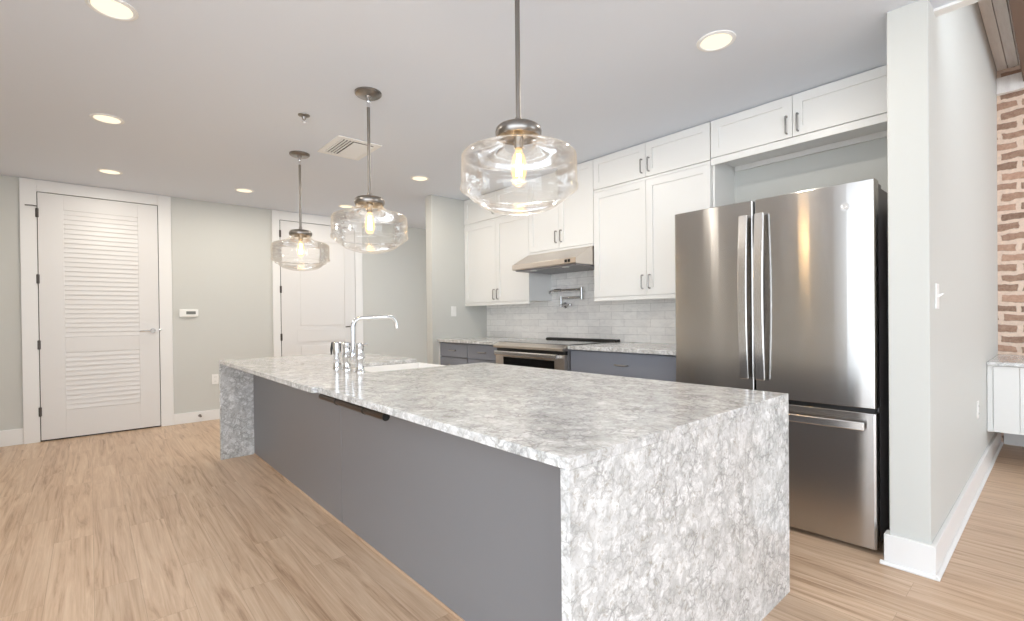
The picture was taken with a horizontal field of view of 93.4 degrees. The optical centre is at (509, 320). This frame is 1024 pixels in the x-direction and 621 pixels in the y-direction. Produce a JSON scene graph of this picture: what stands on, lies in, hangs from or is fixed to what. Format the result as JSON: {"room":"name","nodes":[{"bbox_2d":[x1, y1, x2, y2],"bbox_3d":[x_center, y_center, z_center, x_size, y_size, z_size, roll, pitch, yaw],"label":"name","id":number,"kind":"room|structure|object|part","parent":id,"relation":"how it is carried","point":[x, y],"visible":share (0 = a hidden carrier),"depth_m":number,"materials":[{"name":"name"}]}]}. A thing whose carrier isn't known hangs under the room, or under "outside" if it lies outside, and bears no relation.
{"room":"kitchen","nodes":[
{"label":"kitchen","id":0,"kind":"room"},
{"bbox_2d":[0,175,426,441],"bbox_3d":[-3.422,-0.108,5.685,7.500,2.520,0.120,-1,0,-41],"label":"wall","id":1,"kind":"structure","parent":0,"point":[221,253],"depth_m":5.64,"materials":[{"name":"grey paint"}]},
{"bbox_2d":[0,428,23,446],"bbox_3d":[-5.397,1.110,3.873,2.113,0.150,0.016,-1,0,-41],"label":"baseboard","id":2,"kind":"structure","parent":1,"relation":"attached to","point":[12,437],"depth_m":4.51,"materials":[{"name":"white"}]},
{"bbox_2d":[25,191,160,441],"bbox_3d":[-4.168,-0.038,4.894,1.038,2.403,0.092,-1,0,-41],"label":"door","id":3,"kind":"structure","parent":1,"relation":"in","point":[98,344],"depth_m":4.91,"materials":[{"name":"white wood"}]},
{"bbox_3d":[-3.858,0.111,5.146,0.146,0.052,0.065,-1,0,-41],"label":"handle","id":4,"kind":"part","parent":3,"relation":"part of","materials":[{"name":"silver metal"}]},
{"bbox_2d":[19,177,173,443],"bbox_3d":[-4.168,-0.094,4.942,1.174,2.518,0.022,-1,0,-41],"label":"trim","id":5,"kind":"structure","parent":1,"relation":"attached to","point":[28,187],"depth_m":4.63,"materials":[{"name":"white wood"}]},
{"bbox_2d":[179,309,197,316],"bbox_3d":[-3.608,-0.080,5.428,0.178,0.085,0.024,-1,0,-41],"label":"thermostat","id":6,"kind":"object","parent":1,"relation":"attached to","point":[182,312],"visible":1,"depth_m":5.42,"materials":[{"name":"white plastic"}]},
{"bbox_2d":[174,409,219,424],"bbox_3d":[-3.324,1.092,5.676,1.033,0.118,0.016,-1,0,-41],"label":"baseboard","id":7,"kind":"structure","parent":1,"relation":"attached to","point":[190,417],"depth_m":5.47,"materials":[{"name":"white"}]},
{"bbox_2d":[212,374,218,383],"bbox_3d":[-3.417,0.683,5.602,0.070,0.115,0.008,-1,0,-41],"label":"wall outlet","id":8,"kind":"object","parent":1,"relation":"attached to","point":[215,377],"visible":1,"depth_m":5.60,"materials":[{"name":"white plastic"}]},
{"bbox_2d":[271,210,362,356],"bbox_3d":[-2.504,-0.121,6.389,1.170,2.518,0.022,-1,0,-41],"label":"trim","id":9,"kind":"structure","parent":1,"relation":"attached to","point":[276,215],"depth_m":6.19,"materials":[{"name":"white"}]},
{"bbox_2d":[279,220,355,355],"bbox_3d":[-2.489,-0.066,6.354,0.985,2.403,0.092,-1,0,-41],"label":"door","id":10,"kind":"structure","parent":1,"relation":"in","point":[318,306],"depth_m":6.34,"materials":[{"name":"white wood"}]},
{"bbox_3d":[-2.498,-0.457,6.391,0.630,1.150,0.010,-1,0,-41],"label":"panel","id":11,"kind":"part","parent":10,"relation":"part of","materials":[{"name":"white wood"}]},
{"bbox_3d":[-2.487,0.578,6.398,0.630,0.600,0.010,-1,0,-41],"label":"panel","id":12,"kind":"part","parent":10,"relation":"part of","materials":[{"name":"white wood"}]},
{"bbox_2d":[425,195,486,364],"bbox_3d":[-0.606,-0.138,5.663,0.779,2.520,0.120,-1,0,-41],"label":"wall partition","id":13,"kind":"structure","parent":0,"point":[445,248],"depth_m":5.48,"materials":[{"name":"grey paint"}]},
{"bbox_2d":[451,306,455,315],"bbox_3d":[-0.641,-0.102,5.544,0.070,0.115,0.012,-1,0,-41],"label":"light switch","id":14,"kind":"object","parent":13,"relation":"attached to","point":[453,308],"visible":1,"depth_m":5.54,"materials":[{"name":"white plastic"}]},
{"bbox_2d":[0,0,956,228],"bbox_3d":[0.323,-1.436,2.025,6.620,0.100,10.625,-1,0,-41],"label":"ceiling","id":15,"kind":"structure","parent":0,"point":[209,95],"depth_m":2.78,"materials":[{"name":"white paint"}]},
{"bbox_2d":[89,113,124,124],"bbox_3d":[-2.715,-1.356,3.256,0.184,0.008,0.184,-1,0,-41],"label":"recessed light","id":16,"kind":"object","parent":15,"relation":"in","point":[101,117],"visible":1,"depth_m":3.25,"materials":[{"name":"white plastic"}]},
{"bbox_2d":[97,168,122,174],"bbox_3d":[-3.646,-1.353,4.401,0.184,0.008,0.184,-1,0,-41],"label":"recessed light","id":17,"kind":"object","parent":15,"relation":"in","point":[103,170],"visible":1,"depth_m":4.39,"materials":[{"name":"white plastic"}]},
{"bbox_2d":[84,0,138,20],"bbox_3d":[-1.733,-1.359,2.104,0.184,0.008,0.184,-1,0,-41],"label":"recessed light","id":18,"kind":"object","parent":15,"relation":"in","point":[120,10],"visible":1,"depth_m":2.11,"materials":[{"name":"white plastic"}]},
{"bbox_2d":[234,188,253,192],"bbox_3d":[-2.798,-1.366,5.090,0.184,0.008,0.184,-1,0,-41],"label":"recessed light","id":19,"kind":"object","parent":15,"relation":"in","point":[243,190],"visible":1,"depth_m":5.09,"materials":[{"name":"white plastic"}]},
{"bbox_2d":[270,151,329,270],"bbox_3d":[-1.733,-0.892,3.995,0.456,0.968,0.456,-1,0,-41],"label":"pendant light","id":20,"kind":"object","parent":15,"relation":"hanging from","point":[276,246],"visible":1,"depth_m":4.05,"materials":[{"name":"silver metal"}]},
{"bbox_3d":[-1.735,-1.016,3.995,0.030,0.550,0.030,-1,0,-41],"label":"rod","id":21,"kind":"part","parent":20,"relation":"part of","materials":[{"name":"silver metal"}]},
{"bbox_3d":[-1.730,-0.558,3.998,0.456,0.300,0.456,-1,0,-41],"label":"lamp shade","id":22,"kind":"part","parent":20,"relation":"part of","materials":[{"name":"clear glass"}]},
{"bbox_2d":[298,234,302,241],"bbox_3d":[-1.731,-0.695,3.997,0.036,0.082,0.036,-1,0,-41],"label":"socket","id":23,"kind":"object","parent":20,"relation":"attached to","point":[300,237],"depth_m":3.98,"materials":[{"name":"silver metal"}]},
{"bbox_2d":[298,113,309,122],"bbox_3d":[-1.380,-1.351,3.237,0.076,0.048,0.076,-1,0,-41],"label":"sprinkler","id":24,"kind":"object","parent":15,"relation":"attached to","point":[304,116],"visible":1,"depth_m":3.23,"materials":[{"name":"silver metal"}]},
{"bbox_2d":[338,204,353,207],"bbox_3d":[-1.986,-1.380,5.858,0.184,0.008,0.184,-1,0,-41],"label":"recessed light","id":25,"kind":"object","parent":15,"relation":"in","point":[341,205],"visible":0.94,"depth_m":5.86,"materials":[{"name":"white plastic"}]},
{"bbox_2d":[317,135,381,159],"bbox_3d":[-1.290,-1.373,3.873,0.350,0.012,0.450,-1,0,-41],"label":"ceiling vent","id":26,"kind":"object","parent":15,"relation":"in","point":[341,146],"visible":0.95,"depth_m":3.85,"materials":[{"name":"white plastic"}]},
{"bbox_2d":[330,87,407,253],"bbox_3d":[-0.853,-0.894,2.930,0.456,0.970,0.456,-1,0,-41],"label":"pendant light","id":27,"kind":"object","parent":15,"relation":"hanging from","point":[355,214],"visible":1,"depth_m":2.98,"materials":[{"name":"clear glass"}]},
{"bbox_3d":[-0.849,-0.559,2.932,0.456,0.300,0.456,-1,0,-41],"label":"lamp shade","id":28,"kind":"part","parent":27,"relation":"part of","materials":[{"name":"clear glass"}]},
{"bbox_3d":[-0.854,-1.018,2.929,0.030,0.552,0.030,-1,0,-41],"label":"rod","id":29,"kind":"part","parent":27,"relation":"part of","materials":[{"name":"silver metal"}]},
{"bbox_2d":[367,202,372,212],"bbox_3d":[-0.851,-0.696,2.931,0.036,0.082,0.036,-1,0,-41],"label":"socket","id":30,"kind":"object","parent":27,"relation":"attached to","point":[369,204],"depth_m":2.92,"materials":[{"name":"silver metal"}]},
{"bbox_2d":[410,175,428,180],"bbox_3d":[-0.878,-1.385,4.720,0.184,0.008,0.184,-1,0,-41],"label":"recessed light","id":31,"kind":"object","parent":15,"relation":"in","point":[417,177],"visible":1,"depth_m":4.71,"materials":[{"name":"white plastic"}]},
{"bbox_2d":[460,0,578,214],"bbox_3d":[0.032,-0.899,1.866,0.456,0.965,0.456,-1,0,-41],"label":"pendant light","id":32,"kind":"object","parent":15,"relation":"hanging from","point":[547,152],"visible":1,"depth_m":1.93,"materials":[{"name":"clear glass"}]},
{"bbox_2d":[514,130,522,149],"bbox_3d":[0.034,-0.704,1.868,0.036,0.082,0.036,-1,0,-41],"label":"socket","id":33,"kind":"object","parent":32,"relation":"attached to","point":[518,140],"depth_m":1.85,"materials":[{"name":"silver metal"}]},
{"bbox_3d":[0.031,-1.023,1.866,0.030,0.547,0.030,-1,0,-41],"label":"rod","id":34,"kind":"part","parent":32,"relation":"part of","materials":[{"name":"silver metal"}]},
{"bbox_3d":[0.036,-0.567,1.868,0.456,0.300,0.456,-1,0,-41],"label":"lamp shade","id":35,"kind":"part","parent":32,"relation":"part of","materials":[{"name":"clear glass"}]},
{"bbox_2d":[696,30,735,51],"bbox_3d":[1.030,-1.391,2.412,0.184,0.008,0.184,-1,0,-41],"label":"recessed light","id":36,"kind":"object","parent":15,"relation":"in","point":[720,39],"visible":1,"depth_m":2.40,"materials":[{"name":"white plastic"}]},
{"bbox_2d":[934,0,981,16],"bbox_3d":[3.374,-1.454,0.543,0.060,0.112,4.385,-1,0,-41],"label":"trim","id":37,"kind":"structure","parent":15,"relation":"attached to","point":[958,4],"depth_m":2.15,"materials":[{"name":"white"}]},
{"bbox_2d":[0,419,1023,620],"bbox_3d":[0.547,1.161,2.212,8.900,0.060,10.625,-1,0,-41],"label":"floor","id":38,"kind":"structure","parent":0,"point":[147,524],"depth_m":2.34,"materials":[{"name":"brown wood"}]},
{"bbox_2d":[253,363,561,620],"bbox_3d":[-0.533,0.740,3.072,1.117,0.794,3.782,-1,0,-41],"label":"base cabinet","id":39,"kind":"object","parent":38,"relation":"on","point":[475,526],"visible":0.37,"depth_m":1.98,"materials":[{"name":"grey wood"}]},
{"bbox_3d":[-1.560,0.747,3.422,0.019,0.790,1.907,-1,0,-41],"label":"panel","id":40,"kind":"part","parent":39,"relation":"part of","materials":[{"name":"grey wood"}]},
{"bbox_3d":[-0.318,0.743,1.994,0.019,0.790,1.871,-1,0,-41],"label":"panel","id":41,"kind":"part","parent":39,"relation":"part of","materials":[{"name":"grey wood"}]},
{"bbox_2d":[219,353,789,620],"bbox_3d":[-0.622,0.727,2.995,1.375,0.823,3.840,-1,0,-41],"label":"countertop","id":42,"kind":"structure","parent":39,"relation":"on","point":[675,495],"depth_m":1.61,"materials":[{"name":"stone"}]},
{"bbox_3d":[-1.944,0.747,4.371,1.185,0.795,0.028,-1,0,-41],"label":"waterfall panel","id":43,"kind":"part","parent":42,"relation":"part of","materials":[{"name":"stone"}]},
{"bbox_2d":[330,342,341,369],"bbox_3d":[-1.130,0.231,3.149,0.067,0.180,0.060,-1,0,-41],"label":"sprayer","id":44,"kind":"object","parent":42,"relation":"on","point":[336,346],"visible":1,"depth_m":3.13,"materials":[{"name":"silver metal"}]},
{"bbox_2d":[319,394,389,420],"bbox_3d":[-0.692,0.368,2.090,0.033,0.035,0.677,-1,0,-41],"label":"rail","id":45,"kind":"object","parent":42,"relation":"attached to","point":[385,417],"visible":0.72,"depth_m":2.01,"materials":[{"name":"brown metal"}]},
{"bbox_2d":[341,315,398,372],"bbox_3d":[-0.889,0.143,3.061,0.362,0.351,0.302,-1,0,-13],"label":"bridge faucet","id":46,"kind":"object","parent":42,"relation":"on","point":[357,355],"visible":1,"depth_m":3.03,"materials":[{"name":"silver metal"}]},
{"bbox_3d":[-0.871,0.082,3.132,0.331,0.231,0.027,-1,0,-41],"label":"spout","id":47,"kind":"part","parent":46,"relation":"part of","materials":[{"name":"silver metal"}]},
{"bbox_2d":[352,362,446,371],"bbox_3d":[-0.783,0.461,3.436,0.713,0.234,0.641,-1,0,-41],"label":"farmhouse sink","id":48,"kind":"object","parent":42,"relation":"in","point":[391,367],"visible":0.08,"depth_m":3.74,"materials":[{"name":"white ceramic"}]},
{"bbox_3d":[0.640,0.736,1.566,1.347,0.795,0.028,-1,0,-41],"label":"waterfall panel","id":49,"kind":"part","parent":42,"relation":"part of","materials":[{"name":"stone"}]},
{"bbox_2d":[440,342,496,365],"bbox_3d":[-0.185,0.678,5.231,0.728,0.884,1.030,-1,0,-41],"label":"base cabinet","id":50,"kind":"object","parent":38,"relation":"on","point":[450,353],"visible":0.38,"depth_m":5.03,"materials":[{"name":"grey wood"}]},
{"bbox_3d":[-0.600,0.554,5.211,0.020,0.302,0.505,-1,0,-41],"label":"drawer","id":51,"kind":"part","parent":50,"relation":"part of","materials":[{"name":"grey wood"}]},
{"bbox_3d":[-0.603,0.324,5.210,0.020,0.142,0.505,-1,0,-41],"label":"drawer","id":52,"kind":"part","parent":50,"relation":"part of","materials":[{"name":"grey wood"}]},
{"bbox_3d":[-0.262,0.552,4.823,0.020,0.302,0.505,-1,0,-41],"label":"drawer","id":53,"kind":"part","parent":50,"relation":"part of","materials":[{"name":"grey"}]},
{"bbox_3d":[-0.265,0.322,4.821,0.020,0.142,0.505,-1,0,-41],"label":"drawer","id":54,"kind":"part","parent":50,"relation":"part of","materials":[{"name":"grey wood"}]},
{"bbox_2d":[437,337,533,344],"bbox_3d":[-0.201,0.220,5.232,0.718,0.030,1.057,-1,0,-41],"label":"countertop","id":55,"kind":"structure","parent":50,"relation":"on","point":[474,340],"depth_m":5.12,"materials":[{"name":"stone"}]},
{"bbox_2d":[493,337,619,370],"bbox_3d":[0.415,0.635,4.467,0.800,0.907,0.890,-1,0,-41],"label":"range","id":56,"kind":"object","parent":38,"relation":"on","point":[550,352],"visible":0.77,"depth_m":4.23,"materials":[{"name":"grey metal"}]},
{"bbox_3d":[0.132,0.301,4.223,0.060,0.040,0.790,-1,0,-41],"label":"handle","id":57,"kind":"part","parent":56,"relation":"part of","materials":[{"name":"silver metal"}]},
{"bbox_3d":[0.160,0.229,4.247,0.068,0.050,0.890,-1,0,-41],"label":"control panel","id":58,"kind":"part","parent":56,"relation":"part of","materials":[{"name":"silver metal"}]},
{"bbox_3d":[0.172,0.579,4.256,0.036,0.586,0.878,-1,0,-41],"label":"oven door","id":59,"kind":"part","parent":56,"relation":"part of","materials":[{"name":"silver metal"}]},
{"bbox_2d":[499,339,615,345],"bbox_3d":[0.426,0.214,4.478,0.635,0.035,0.890,-1,0,-41],"label":"cooktop","id":60,"kind":"object","parent":56,"relation":"in","point":[552,342],"depth_m":4.40,"materials":[{"name":"black glass"}]},
{"bbox_2d":[571,350,675,381],"bbox_3d":[1.080,0.673,3.776,0.728,0.884,1.005,-1,0,-41],"label":"base cabinet","id":61,"kind":"object","parent":38,"relation":"on","point":[635,365],"visible":0.27,"depth_m":3.52,"materials":[{"name":"grey wood"}]},
{"bbox_2d":[568,342,675,354],"bbox_3d":[1.069,0.215,3.771,0.718,0.030,1.008,-1,0,-41],"label":"countertop","id":62,"kind":"structure","parent":61,"relation":"on","point":[626,347],"depth_m":3.67,"materials":[{"name":"stone"}]},
{"bbox_2d":[712,163,734,206],"bbox_3d":[1.569,-0.014,3.521,0.310,2.251,0.018,-1,0,-41],"label":"panel","id":63,"kind":"object","parent":38,"relation":"on","point":[722,174],"visible":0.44,"depth_m":3.49,"materials":[{"name":"white wood"}]},
{"bbox_2d":[675,178,889,549],"bbox_3d":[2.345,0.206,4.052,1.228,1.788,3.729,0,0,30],"label":"refrigerator","id":64,"kind":"object","parent":38,"relation":"on","point":[786,293],"visible":0.86,"depth_m":2.48,"materials":[{"name":"grey metal"}]},
{"bbox_3d":[1.227,-0.123,2.899,0.072,1.093,0.480,-1,0,-41],"label":"door","id":65,"kind":"part","parent":64,"relation":"part of","materials":[{"name":"silver metal"}]},
{"bbox_3d":[1.303,-0.128,2.697,0.033,0.915,0.048,-1,0,-41],"label":"handle","id":66,"kind":"part","parent":64,"relation":"part of","materials":[{"name":"silver metal"}]},
{"bbox_3d":[1.359,-0.128,2.632,0.033,0.915,0.048,-1,0,-41],"label":"handle","id":67,"kind":"part","parent":64,"relation":"part of","materials":[{"name":"silver metal"}]},
{"bbox_3d":[1.570,-0.124,2.505,0.072,1.093,0.548,-1,0,-41],"label":"door","id":68,"kind":"part","parent":64,"relation":"part of","materials":[{"name":"silver metal"}]},
{"bbox_3d":[1.362,0.507,2.646,0.027,0.040,0.956,-1,0,-41],"label":"handle","id":69,"kind":"part","parent":64,"relation":"part of","materials":[{"name":"silver metal"}]},
{"bbox_3d":[1.419,0.770,2.695,0.072,0.648,1.036,-1,0,-41],"label":"freezer drawer","id":70,"kind":"part","parent":64,"relation":"part of","materials":[{"name":"silver metal"}]},
{"bbox_2d":[487,137,887,343],"bbox_3d":[1.067,-0.149,4.414,0.132,2.520,4.200,-1,0,-41],"label":"wall","id":71,"kind":"structure","parent":0,"point":[645,320],"depth_m":4.19,"materials":[{"name":"tile"}]},
{"bbox_2d":[464,181,528,225],"bbox_3d":[-0.061,-1.253,5.331,0.364,0.292,1.094,-1,0,-41],"label":"upper cabinet","id":72,"kind":"object","parent":71,"relation":"attached to","point":[518,193],"visible":0.44,"depth_m":5.20,"materials":[{"name":"white wood"}]},
{"bbox_3d":[-0.337,-1.251,5.435,0.020,0.284,0.574,-1,0,-41],"label":"door","id":73,"kind":"part","parent":72,"relation":"part of","materials":[{"name":"white wood"}]},
{"bbox_3d":[0.022,-1.252,5.021,0.020,0.284,0.514,-1,0,-41],"label":"door","id":74,"kind":"part","parent":72,"relation":"part of","materials":[{"name":"white wood"}]},
{"bbox_2d":[464,215,551,305],"bbox_3d":[-0.055,-0.636,5.335,0.364,0.941,1.094,-1,0,-41],"label":"upper cabinet","id":75,"kind":"object","parent":71,"relation":"attached to","point":[492,246],"visible":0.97,"depth_m":5.17,"materials":[{"name":"white wood"}]},
{"bbox_3d":[-0.331,-0.641,5.438,0.020,0.884,0.574,-1,0,-41],"label":"door","id":76,"kind":"part","parent":75,"relation":"part of","materials":[{"name":"white wood"}]},
{"bbox_3d":[-0.157,-0.179,5.245,0.024,0.031,1.094,-1,0,-41],"label":"light rail","id":77,"kind":"part","parent":75,"relation":"part of","materials":[{"name":"white wood"}]},
{"bbox_3d":[0.029,-0.642,5.025,0.020,0.884,0.514,-1,0,-41],"label":"door","id":78,"kind":"part","parent":75,"relation":"part of","materials":[{"name":"white wood"}]},
{"bbox_2d":[512,246,593,273],"bbox_3d":[0.494,-0.556,4.540,0.556,0.179,0.810,-1,0,-41],"label":"range hood","id":79,"kind":"object","parent":71,"relation":"attached to","point":[577,259],"visible":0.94,"depth_m":4.35,"materials":[{"name":"silver metal"}]},
{"bbox_2d":[528,160,593,254],"bbox_3d":[0.571,-1.026,4.608,0.364,0.752,0.818,-1,0,-41],"label":"upper cabinet","id":80,"kind":"object","parent":71,"relation":"attached to","point":[570,224],"visible":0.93,"depth_m":4.48,"materials":[{"name":"white wood"}]},
{"bbox_3d":[0.330,-1.033,4.671,0.020,0.724,0.406,-1,0,-41],"label":"door","id":81,"kind":"part","parent":80,"relation":"part of","materials":[{"name":"white wood"}]},
{"bbox_3d":[0.468,-0.657,4.517,0.024,0.019,0.818,-1,0,-41],"label":"light rail","id":82,"kind":"part","parent":80,"relation":"part of","materials":[{"name":"white wood"}]},
{"bbox_3d":[0.600,-1.034,4.361,0.020,0.724,0.406,-1,0,-41],"label":"door","id":83,"kind":"part","parent":80,"relation":"part of","materials":[{"name":"white wood"}]},
{"bbox_2d":[549,287,582,307],"bbox_3d":[0.570,-0.219,4.791,0.124,0.200,0.402,-1,0,-41],"label":"pot filler","id":84,"kind":"object","parent":71,"relation":"attached to","point":[564,305],"visible":1,"depth_m":4.77,"materials":[{"name":"silver metal"}]},
{"bbox_3d":[0.544,-0.290,4.779,0.391,0.050,0.034,0,0,42],"label":"arm","id":85,"kind":"part","parent":84,"relation":"part of","materials":[{"name":"silver metal"}]},
{"bbox_3d":[0.606,-0.260,4.751,0.032,0.118,0.296,-1,0,-41],"label":"arm","id":86,"kind":"part","parent":84,"relation":"part of","materials":[{"name":"silver metal"}]},
{"bbox_2d":[593,122,711,190],"bbox_3d":[1.183,-1.266,3.901,0.364,0.275,1.046,-1,0,-41],"label":"upper cabinet","id":87,"kind":"object","parent":71,"relation":"attached to","point":[691,146],"visible":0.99,"depth_m":3.75,"materials":[{"name":"white wood"}]},
{"bbox_3d":[0.904,-1.264,4.006,0.020,0.267,0.519,-1,0,-41],"label":"door","id":88,"kind":"part","parent":87,"relation":"part of","materials":[{"name":"white wood"}]},
{"bbox_3d":[1.036,-1.220,3.817,0.032,0.116,0.011,-1,0,-41],"label":"handle","id":89,"kind":"part","parent":87,"relation":"part of","materials":[{"name":"silver metal"}]},
{"bbox_3d":[1.079,-1.220,3.769,0.032,0.116,0.011,-1,0,-41],"label":"handle","id":90,"kind":"part","parent":87,"relation":"part of","materials":[{"name":"silver metal"}]},
{"bbox_3d":[1.248,-1.265,3.611,0.020,0.267,0.521,-1,0,-41],"label":"door","id":91,"kind":"part","parent":87,"relation":"part of","materials":[{"name":"white wood"}]},
{"bbox_2d":[594,161,712,300],"bbox_3d":[1.189,-0.647,3.905,0.364,0.961,1.046,-1,0,-41],"label":"upper cabinet","id":92,"kind":"object","parent":71,"relation":"attached to","point":[634,221],"visible":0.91,"depth_m":3.83,"materials":[{"name":"white wood"}]},
{"bbox_3d":[0.911,-0.652,4.010,0.020,0.903,0.519,-1,0,-41],"label":"door","id":93,"kind":"part","parent":92,"relation":"part of","materials":[{"name":"white wood"}]},
{"bbox_3d":[1.087,-0.181,3.814,0.024,0.031,1.046,-1,0,-41],"label":"light rail","id":94,"kind":"part","parent":92,"relation":"part of","materials":[{"name":"white wood"}]},
{"bbox_3d":[1.046,-0.305,3.823,0.032,0.116,0.011,-1,0,-41],"label":"handle","id":95,"kind":"part","parent":92,"relation":"part of","materials":[{"name":"silver metal"}]},
{"bbox_3d":[1.088,-0.305,3.774,0.032,0.116,0.011,-1,0,-41],"label":"handle","id":96,"kind":"part","parent":92,"relation":"part of","materials":[{"name":"silver metal"}]},
{"bbox_3d":[1.255,-0.653,3.615,0.020,0.903,0.521,-1,0,-41],"label":"door","id":97,"kind":"part","parent":92,"relation":"part of","materials":[{"name":"white wood"}]},
{"bbox_2d":[711,65,886,171],"bbox_3d":[1.891,-1.250,3.086,0.364,0.312,1.103,-1,0,-41],"label":"upper cabinet","id":98,"kind":"object","parent":71,"relation":"attached to","point":[851,110],"visible":0.89,"depth_m":3.00,"materials":[{"name":"white wood"}]},
{"bbox_3d":[1.595,-1.272,3.212,0.020,0.257,0.521,-1,0,-41],"label":"door","id":99,"kind":"part","parent":98,"relation":"part of","materials":[{"name":"white wood"}]},
{"bbox_3d":[1.728,-1.222,3.022,0.032,0.116,0.011,-1,0,-41],"label":"handle","id":100,"kind":"part","parent":98,"relation":"part of","materials":[{"name":"silver metal"}]},
{"bbox_3d":[1.770,-1.222,2.973,0.032,0.116,0.011,-1,0,-41],"label":"handle","id":101,"kind":"part","parent":98,"relation":"part of","materials":[{"name":"silver metal"}]},
{"bbox_3d":[1.788,-1.116,2.996,0.020,0.046,1.103,-1,0,-41],"label":"rail","id":102,"kind":"part","parent":98,"relation":"part of","materials":[{"name":"white wood"}]},
{"bbox_3d":[2.033,-1.125,3.189,0.020,0.036,1.073,-1,0,-41],"label":"rail","id":103,"kind":"part","parent":98,"relation":"part of","materials":[{"name":"white wood"}]},
{"bbox_3d":[1.952,-1.273,2.802,0.020,0.257,0.557,-1,0,-41],"label":"door","id":104,"kind":"part","parent":98,"relation":"part of","materials":[{"name":"white wood"}]},
{"bbox_2d":[887,0,997,543],"bbox_3d":[2.997,-0.557,3.215,3.245,3.310,0.145,-1,0,-41],"label":"wall pier","id":105,"kind":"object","parent":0,"point":[942,71],"visible":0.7,"depth_m":2.25,"materials":[{"name":"grey paint"}]},
{"bbox_2d":[935,283,943,308],"bbox_3d":[1.958,-0.110,2.196,0.070,0.115,0.026,-1,0,-41],"label":"light switch","id":106,"kind":"object","parent":105,"relation":"attached to","point":[937,295],"visible":1,"depth_m":2.19,"materials":[{"name":"white plastic"}]},
{"bbox_3d":[1.952,-0.110,2.204,0.070,0.115,0.006,-1,0,-41],"label":"plate","id":107,"kind":"part","parent":106,"relation":"part of","materials":[{"name":"white plastic"}]},
{"bbox_2d":[879,432,1003,581],"bbox_3d":[3.002,1.028,3.213,3.278,0.140,0.210,-1,0,-41],"label":"baseboard","id":108,"kind":"object","parent":105,"relation":"attached to","point":[930,561],"visible":0.93,"depth_m":2.21,"materials":[{"name":"white wood"}]},
{"bbox_2d":[977,400,978,418],"bbox_3d":[3.122,0.596,3.218,0.070,0.115,0.008,-1,0,-41],"label":"wall outlet","id":109,"kind":"object","parent":105,"relation":"attached to","point":[978,400],"visible":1,"depth_m":3.20,"materials":[{"name":"white plastic"}]},
{"bbox_2d":[978,0,1019,70],"bbox_3d":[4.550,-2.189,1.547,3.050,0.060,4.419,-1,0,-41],"label":"beam","id":110,"kind":"structure","parent":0,"point":[996,14],"depth_m":3.63,"materials":[{"name":"wood"}]},
{"bbox_2d":[1008,0,1023,80],"bbox_3d":[3.212,-2.069,3.049,2.980,0.170,0.075,-1,0,-41],"label":"beam timber","id":111,"kind":"structure","parent":110,"relation":"attached to","point":[1016,6],"depth_m":3.25,"materials":[{"name":"brown wood"}]},
{"bbox_2d":[987,365,1023,434],"bbox_3d":[4.568,0.576,3.163,0.930,0.494,1.982,-1,0,-41],"label":"base cabinet","id":112,"kind":"object","parent":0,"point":[1005,384],"visible":1,"depth_m":3.53,"materials":[{"name":"white wood"}]},
{"bbox_3d":[3.729,0.583,3.435,0.020,0.486,0.134,-1,0,-41],"label":"door","id":113,"kind":"part","parent":112,"relation":"part of","materials":[{"name":"white wood"}]},
{"bbox_2d":[997,62,1023,442],"bbox_3d":[5.734,-0.704,2.690,0.200,3.550,4.530,-1,0,-41],"label":"brick wall","id":114,"kind":"structure","parent":0,"point":[1010,107],"depth_m":4.16,"materials":[{"name":"brown brick"}]},
{"bbox_2d":[987,354,1023,366],"bbox_3d":[4.568,0.315,3.158,0.969,0.027,1.992,-1,0,-41],"label":"countertop","id":115,"kind":"structure","parent":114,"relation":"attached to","point":[1000,359],"depth_m":3.63,"materials":[{"name":"stone"}]},
{"bbox_2d":[996,72,1023,95],"bbox_3d":[5.669,-2.027,2.542,0.060,0.140,4.385,-1,0,-41],"label":"trim","id":116,"kind":"structure","parent":114,"relation":"attached to","point":[1011,83],"depth_m":4.12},
{"bbox_2d":[1004,433,1023,446],"bbox_3d":[5.729,1.017,2.561,0.018,0.110,4.351,-1,0,-41],"label":"baseboard","id":117,"kind":"structure","parent":114,"relation":"attached to","point":[1009,439],"depth_m":4.15,"materials":[{"name":"white"}]}
]}

